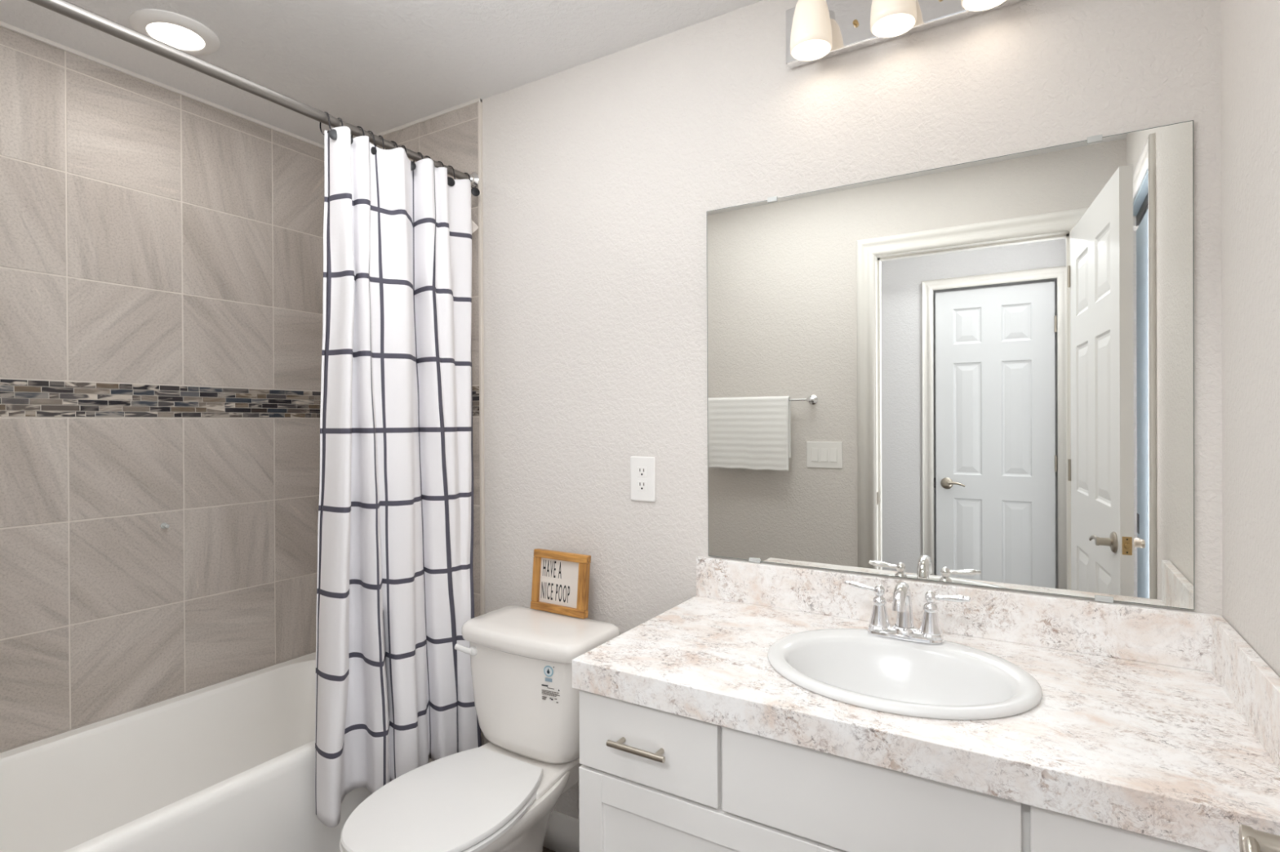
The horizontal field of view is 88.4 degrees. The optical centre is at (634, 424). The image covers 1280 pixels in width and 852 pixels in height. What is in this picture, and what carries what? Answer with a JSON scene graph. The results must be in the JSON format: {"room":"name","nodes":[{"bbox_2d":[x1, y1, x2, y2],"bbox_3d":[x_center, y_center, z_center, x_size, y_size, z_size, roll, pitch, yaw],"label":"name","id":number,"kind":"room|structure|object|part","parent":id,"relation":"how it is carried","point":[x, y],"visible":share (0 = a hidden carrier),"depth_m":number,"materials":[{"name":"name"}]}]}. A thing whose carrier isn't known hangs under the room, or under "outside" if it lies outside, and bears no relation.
{"room":"bathroom","nodes":[
{"label":"bathroom","id":0,"kind":"room"},
{"bbox_2d":[0,26,324,753],"bbox_3d":[-1.668,0.132,2.052,0.010,2.530,1.640,0,0,31],"label":"wall","id":1,"kind":"structure","parent":0,"point":[162,249],"depth_m":2.16,"materials":[{"name":"beige tile"}]},
{"bbox_2d":[0,21,324,149],"bbox_3d":[-1.664,-1.128,2.053,0.011,0.013,1.620,0,0,31],"label":"trim","id":2,"kind":"structure","parent":1,"relation":"attached to","point":[2,24],"depth_m":2.15,"materials":[{"name":"white"}]},
{"bbox_2d":[160,522,169,528],"bbox_3d":[-1.561,0.340,2.191,0.027,0.020,0.020,0,0,31],"label":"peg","id":3,"kind":"object","parent":1,"relation":"attached to","point":[163,526],"visible":1,"depth_m":2.19,"materials":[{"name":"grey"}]},
{"bbox_2d":[0,0,762,145],"bbox_3d":[-0.693,-1.159,0.885,3.300,0.050,3.000,0,0,31],"label":"ceiling","id":4,"kind":"structure","parent":0,"point":[375,66],"depth_m":1.96,"materials":[{"name":"white paint"}]},
{"bbox_2d":[128,8,220,55],"bbox_3d":[-1.328,-1.127,1.907,0.216,0.016,0.216,0,0,31],"label":"recessed light","id":5,"kind":"object","parent":4,"relation":"in","point":[188,35],"visible":0.92,"depth_m":1.88,"materials":[{"name":"white plastic"}]},
{"bbox_2d":[315,126,481,827],"bbox_3d":[-0.678,0.138,2.024,0.172,1.908,0.583,0,0,41],"label":"shower curtain","id":6,"kind":"object","parent":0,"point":[395,596],"visible":0.98,"depth_m":1.94,"materials":[{"name":"white fabric"}]},
{"bbox_2d":[542,846,555,851],"bbox_3d":[-0.681,1.421,0.893,3.300,0.050,3.000,0,0,31],"label":"floor","id":7,"kind":"structure","parent":0,"point":[544,849],"depth_m":2.15,"materials":[{"name":"grey tile"}]},
{"bbox_2d":[0,652,433,851],"bbox_3d":[-1.343,1.159,1.866,0.729,0.474,1.604,0,0,31],"label":"bathtub","id":8,"kind":"object","parent":7,"relation":"on","point":[228,766],"visible":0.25,"depth_m":1.95,"materials":[{"name":"white ceramic"}]},
{"bbox_2d":[339,605,619,851],"bbox_3d":[-0.411,0.991,1.743,0.446,0.801,0.744,0,0,31],"label":"toilet","id":9,"kind":"object","parent":7,"relation":"on","point":[501,794],"visible":0.94,"depth_m":1.78,"materials":[{"name":"white ceramic"}]},
{"bbox_3d":[-0.475,0.961,1.638,0.377,0.018,0.497,0,0,31],"label":"seat","id":10,"kind":"part","parent":9,"relation":"part of","materials":[{"name":"white plastic"}]},
{"bbox_3d":[-0.475,0.941,1.638,0.373,0.020,0.492,0,0,31],"label":"lid","id":11,"kind":"part","parent":9,"relation":"part of","materials":[{"name":"white plastic"}]},
{"bbox_3d":[-0.498,0.668,1.946,0.072,0.032,0.021,0,0,16],"label":"flush lever","id":12,"kind":"part","parent":9,"relation":"part of","materials":[{"name":"white plastic"}]},
{"bbox_3d":[-0.286,0.795,1.949,0.412,0.310,0.230,0,0,31],"label":"tank","id":13,"kind":"part","parent":9,"relation":"part of","materials":[{"name":"white ceramic"}]},
{"bbox_3d":[-0.287,0.617,1.947,0.446,0.055,0.263,0,0,31],"label":"tank lid","id":14,"kind":"part","parent":9,"relation":"part of","materials":[{"name":"white ceramic"}]},
{"bbox_2d":[530,548,591,618],"bbox_3d":[-0.234,0.496,2.058,0.215,0.189,0.040,0,0,33],"label":"framed sign","id":15,"kind":"object","parent":9,"relation":"on","point":[560,580],"visible":1,"depth_m":2.05,"materials":[{"name":"brown wood"}]},
{"bbox_3d":[-0.232,0.496,2.062,0.174,0.148,0.005,0,-5,33],"label":"panel","id":16,"kind":"part","parent":15,"relation":"part of","materials":[{"name":"white paper"}]},
{"bbox_3d":[-0.237,0.578,2.053,0.214,0.024,0.024,0,-5,33],"label":"frame rail","id":17,"kind":"part","parent":15,"relation":"part of","materials":[{"name":"brown wood"}]},
{"bbox_3d":[-0.229,0.414,2.064,0.213,0.024,0.024,0,-5,33],"label":"frame rail","id":18,"kind":"part","parent":15,"relation":"part of","materials":[{"name":"brown wood"}]},
{"bbox_2d":[578,689,1210,851],"bbox_3d":[0.508,0.968,1.321,1.128,0.841,0.619,0,0,31],"label":"vanity cabinet","id":19,"kind":"object","parent":7,"relation":"on","point":[651,780],"visible":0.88,"depth_m":1.17,"materials":[{"name":"white paint"}]},
{"bbox_3d":[0.006,0.633,1.283,0.127,0.012,0.034,0,0,31],"label":"handle","id":20,"kind":"part","parent":19,"relation":"part of","materials":[{"name":"silver metal"}]},
{"bbox_3d":[0.022,0.634,1.304,0.316,0.155,0.018,0,0,31],"label":"drawer","id":21,"kind":"part","parent":19,"relation":"part of","materials":[{"name":"white paint"}]},
{"bbox_3d":[0.127,0.992,1.242,0.558,0.548,0.018,0,0,31],"label":"cabinet door","id":22,"kind":"part","parent":19,"relation":"part of","materials":[{"name":"white paint"}]},
{"bbox_2d":[572,555,1279,851],"bbox_3d":[0.509,0.462,1.331,1.135,0.169,0.601,0,0,31],"label":"countertop","id":23,"kind":"structure","parent":19,"relation":"on","point":[1164,724],"depth_m":1.17,"materials":[{"name":"stone"}]},
{"bbox_2d":[767,628,1042,719],"bbox_3d":[0.514,0.545,1.304,0.500,0.146,0.426,0,0,31],"label":"sink","id":24,"kind":"object","parent":23,"relation":"in","point":[947,680],"visible":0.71,"depth_m":1.37,"materials":[{"name":"white ceramic"}]},
{"bbox_2d":[844,580,971,644],"bbox_3d":[0.583,0.408,1.436,0.265,0.127,0.117,0,0,31],"label":"faucet","id":25,"kind":"object","parent":23,"relation":"on","point":[930,632],"visible":1,"depth_m":1.44,"materials":[{"name":"silver metal"}]},
{"bbox_3d":[0.525,0.377,1.506,0.091,0.027,0.026,0,0,31],"label":"lever","id":26,"kind":"part","parent":25,"relation":"part of","materials":[{"name":"silver metal"}]},
{"bbox_3d":[0.553,0.426,1.488,0.051,0.079,0.051,0,0,31],"label":"handle","id":27,"kind":"part","parent":25,"relation":"part of","materials":[{"name":"silver metal"}]},
{"bbox_3d":[0.583,0.404,1.436,0.056,0.118,0.117,0,0,31],"label":"spout","id":28,"kind":"part","parent":25,"relation":"part of","materials":[{"name":"silver metal"}]},
{"bbox_3d":[0.599,0.462,1.460,0.159,0.018,0.055,0,0,31],"label":"plate","id":29,"kind":"part","parent":25,"relation":"part of","materials":[{"name":"silver metal"}]},
{"bbox_3d":[0.644,0.426,1.433,0.051,0.079,0.051,0,0,31],"label":"handle","id":30,"kind":"part","parent":25,"relation":"part of","materials":[{"name":"silver metal"}]},
{"bbox_3d":[0.672,0.377,1.414,0.091,0.027,0.026,0,0,31],"label":"lever","id":31,"kind":"part","parent":25,"relation":"part of","materials":[{"name":"silver metal"}]},
{"bbox_3d":[0.711,0.631,0.883,0.310,0.156,0.018,0,0,31],"label":"drawer","id":32,"kind":"part","parent":19,"relation":"part of","materials":[{"name":"white paint"}]},
{"bbox_2d":[369,0,1222,818],"bbox_3d":[0.023,0.124,2.032,3.198,2.530,0.110,0,0,31],"label":"wall","id":33,"kind":"structure","parent":0,"point":[602,177],"depth_m":1.92,"materials":[{"name":"white paint"}]},
{"bbox_2d":[375,97,482,136],"bbox_3d":[-0.893,-1.133,2.523,0.829,0.013,0.018,0,0,31],"label":"trim","id":34,"kind":"structure","parent":33,"relation":"attached to","point":[476,100],"depth_m":2.43,"materials":[{"name":"white"}]},
{"bbox_2d":[477,99,484,615],"bbox_3d":[-0.538,-0.069,2.314,0.012,2.140,0.015,0,0,31],"label":"trim","id":35,"kind":"structure","parent":33,"relation":"attached to","point":[479,104],"depth_m":2.31,"materials":[{"name":"beige tile"}]},
{"bbox_2d":[542,809,579,851],"bbox_3d":[-0.167,1.327,2.093,0.845,0.124,0.016,0,0,31],"label":"baseboard","id":36,"kind":"structure","parent":33,"relation":"attached to","point":[562,832],"depth_m":2.13,"materials":[{"name":"white paint"}]},
{"bbox_2d":[630,456,655,502],"bbox_3d":[0.023,0.165,1.974,0.086,0.134,0.010,0,0,31],"label":"wall outlet","id":37,"kind":"object","parent":33,"relation":"attached to","point":[642,469],"visible":1,"depth_m":1.97,"materials":[{"name":"white plastic"}]},
{"bbox_2d":[637,480,646,491],"bbox_3d":[0.022,0.186,1.972,0.033,0.030,0.003,0,0,31],"label":"socket","id":38,"kind":"object","parent":37,"relation":"attached to","point":[642,485],"depth_m":1.97,"materials":[{"name":"white plastic"}]},
{"bbox_2d":[637,466,646,477],"bbox_3d":[0.022,0.144,1.972,0.033,0.030,0.003,0,0,31],"label":"socket","id":39,"kind":"object","parent":37,"relation":"attached to","point":[642,471],"depth_m":1.97,"materials":[{"name":"white plastic"}]},
{"bbox_2d":[786,0,1026,69],"bbox_3d":[0.605,-0.996,1.532,0.552,0.163,0.145,0,0,31],"label":"vanity light","id":40,"kind":"object","parent":33,"relation":"attached to","point":[816,30],"visible":1,"depth_m":1.57,"materials":[{"name":"white glass"}]},
{"bbox_3d":[0.431,-0.979,1.612,0.100,0.130,0.100,0,0,31],"label":"lamp shade","id":41,"kind":"part","parent":40,"relation":"part of","materials":[{"name":"white glass"}]},
{"bbox_3d":[0.541,-0.985,1.614,0.012,0.012,0.011,0,0,31],"label":"screw knob","id":42,"kind":"part","parent":40,"relation":"part of","materials":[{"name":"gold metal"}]},
{"bbox_3d":[0.593,-0.979,1.513,0.100,0.130,0.100,0,0,31],"label":"lamp shade","id":43,"kind":"part","parent":40,"relation":"part of","materials":[{"name":"white glass"}]},
{"bbox_3d":[0.755,-0.980,1.413,0.100,0.130,0.100,0,0,31],"label":"lamp shade","id":44,"kind":"part","parent":40,"relation":"part of","materials":[{"name":"white glass"}]},
{"bbox_2d":[706,120,1195,610],"bbox_3d":[0.658,-0.115,1.583,1.060,0.981,0.010,0,0,31],"label":"mirror","id":45,"kind":"object","parent":33,"relation":"attached to","point":[980,372],"visible":1,"depth_m":1.51,"materials":[{"name":"grey mirror"}]},
{"bbox_2d":[696,555,1222,672],"bbox_3d":[0.662,0.431,1.578,1.133,0.110,0.019,0,0,31],"label":"backsplash","id":46,"kind":"structure","parent":33,"relation":"attached to","point":[1152,635],"depth_m":1.47,"materials":[{"name":"stone"}]},
{"bbox_2d":[1221,0,1279,677],"bbox_3d":[0.753,0.125,0.525,0.120,2.530,1.720,0,0,31],"label":"wall","id":47,"kind":"structure","parent":0,"point":[1251,28],"depth_m":1.11,"materials":[{"name":"white paint"}]},
{"bbox_3d":[-0.956,0.133,0.620,2.898,2.530,0.100,0,0,31],"label":"wall","id":48,"kind":"structure","parent":0,"visible":0},
{"bbox_2d":[26,0,479,189],"bbox_3d":[-0.989,-0.852,1.636,0.060,0.060,1.608,0,0,31],"label":"shower curtain rod","id":49,"kind":"object","parent":48,"relation":"attached to","point":[65,8],"visible":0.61,"depth_m":1.57,"materials":[{"name":"grey metal"}]},
{"bbox_2d":[319,111,337,140],"bbox_3d":[-0.853,-0.825,1.827,0.083,0.092,0.028,0,0,35],"label":"curtain ring","id":50,"kind":"object","parent":49,"relation":"hanging from","point":[332,133],"visible":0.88,"depth_m":1.81,"materials":[{"name":"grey metal"}]},
{"bbox_2d":[333,117,353,144],"bbox_3d":[-0.831,-0.825,1.862,0.083,0.092,0.028,0,0,39],"label":"curtain ring","id":51,"kind":"object","parent":49,"relation":"hanging from","point":[352,140],"visible":0.27,"depth_m":1.86,"materials":[{"name":"black plastic"}]},
{"bbox_2d":[351,126,377,155],"bbox_3d":[-0.795,-0.826,1.921,0.083,0.092,0.028,0,0,20],"label":"curtain ring","id":52,"kind":"object","parent":49,"relation":"hanging from","point":[373,150],"visible":0.47,"depth_m":1.91,"materials":[{"name":"black plastic"}]},
{"bbox_2d":[368,130,382,149],"bbox_3d":[-0.777,-0.826,1.950,0.083,0.092,0.028,0,0,26],"label":"curtain ring","id":53,"kind":"object","parent":49,"relation":"hanging from","point":[368,131],"visible":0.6,"depth_m":1.95,"materials":[{"name":"grey metal"}]},
{"bbox_2d":[375,135,384,149],"bbox_3d":[-0.760,-0.826,1.979,0.083,0.092,0.028,0,0,41],"label":"curtain ring","id":54,"kind":"object","parent":49,"relation":"hanging from","point":[379,135],"visible":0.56,"depth_m":1.98,"materials":[{"name":"grey metal"}]},
{"bbox_2d":[401,145,416,170],"bbox_3d":[-0.716,-0.826,2.050,0.083,0.092,0.028,0,0,41],"label":"curtain ring","id":55,"kind":"object","parent":49,"relation":"hanging from","point":[413,166],"visible":0.41,"depth_m":2.03,"materials":[{"name":"grey metal"}]},
{"bbox_2d":[437,160,454,186],"bbox_3d":[-0.637,-0.827,2.179,0.083,0.092,0.028,0,0,25],"label":"curtain ring","id":56,"kind":"object","parent":49,"relation":"hanging from","point":[451,182],"visible":0.41,"depth_m":2.16,"materials":[{"name":"grey metal"}]},
{"bbox_2d":[447,165,455,179],"bbox_3d":[-0.614,-0.827,2.217,0.083,0.092,0.028,0,0,26],"label":"curtain ring","id":57,"kind":"object","parent":49,"relation":"hanging from","point":[447,166],"visible":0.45,"depth_m":2.21,"materials":[{"name":"black plastic"}]},
{"bbox_2d":[464,173,479,196],"bbox_3d":[-0.576,-0.828,2.279,0.083,0.092,0.028,0,0,33],"label":"curtain ring","id":58,"kind":"object","parent":49,"relation":"hanging from","point":[474,191],"visible":0.53,"depth_m":2.26,"materials":[{"name":"grey metal"}]},
{"bbox_2d":[1239,823,1279,851],"bbox_3d":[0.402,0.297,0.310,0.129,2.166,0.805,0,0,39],"label":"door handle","id":59,"kind":"structure","parent":48,"relation":"in","point":[1251,840],"depth_m":0.59,"materials":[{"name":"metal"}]}
]}

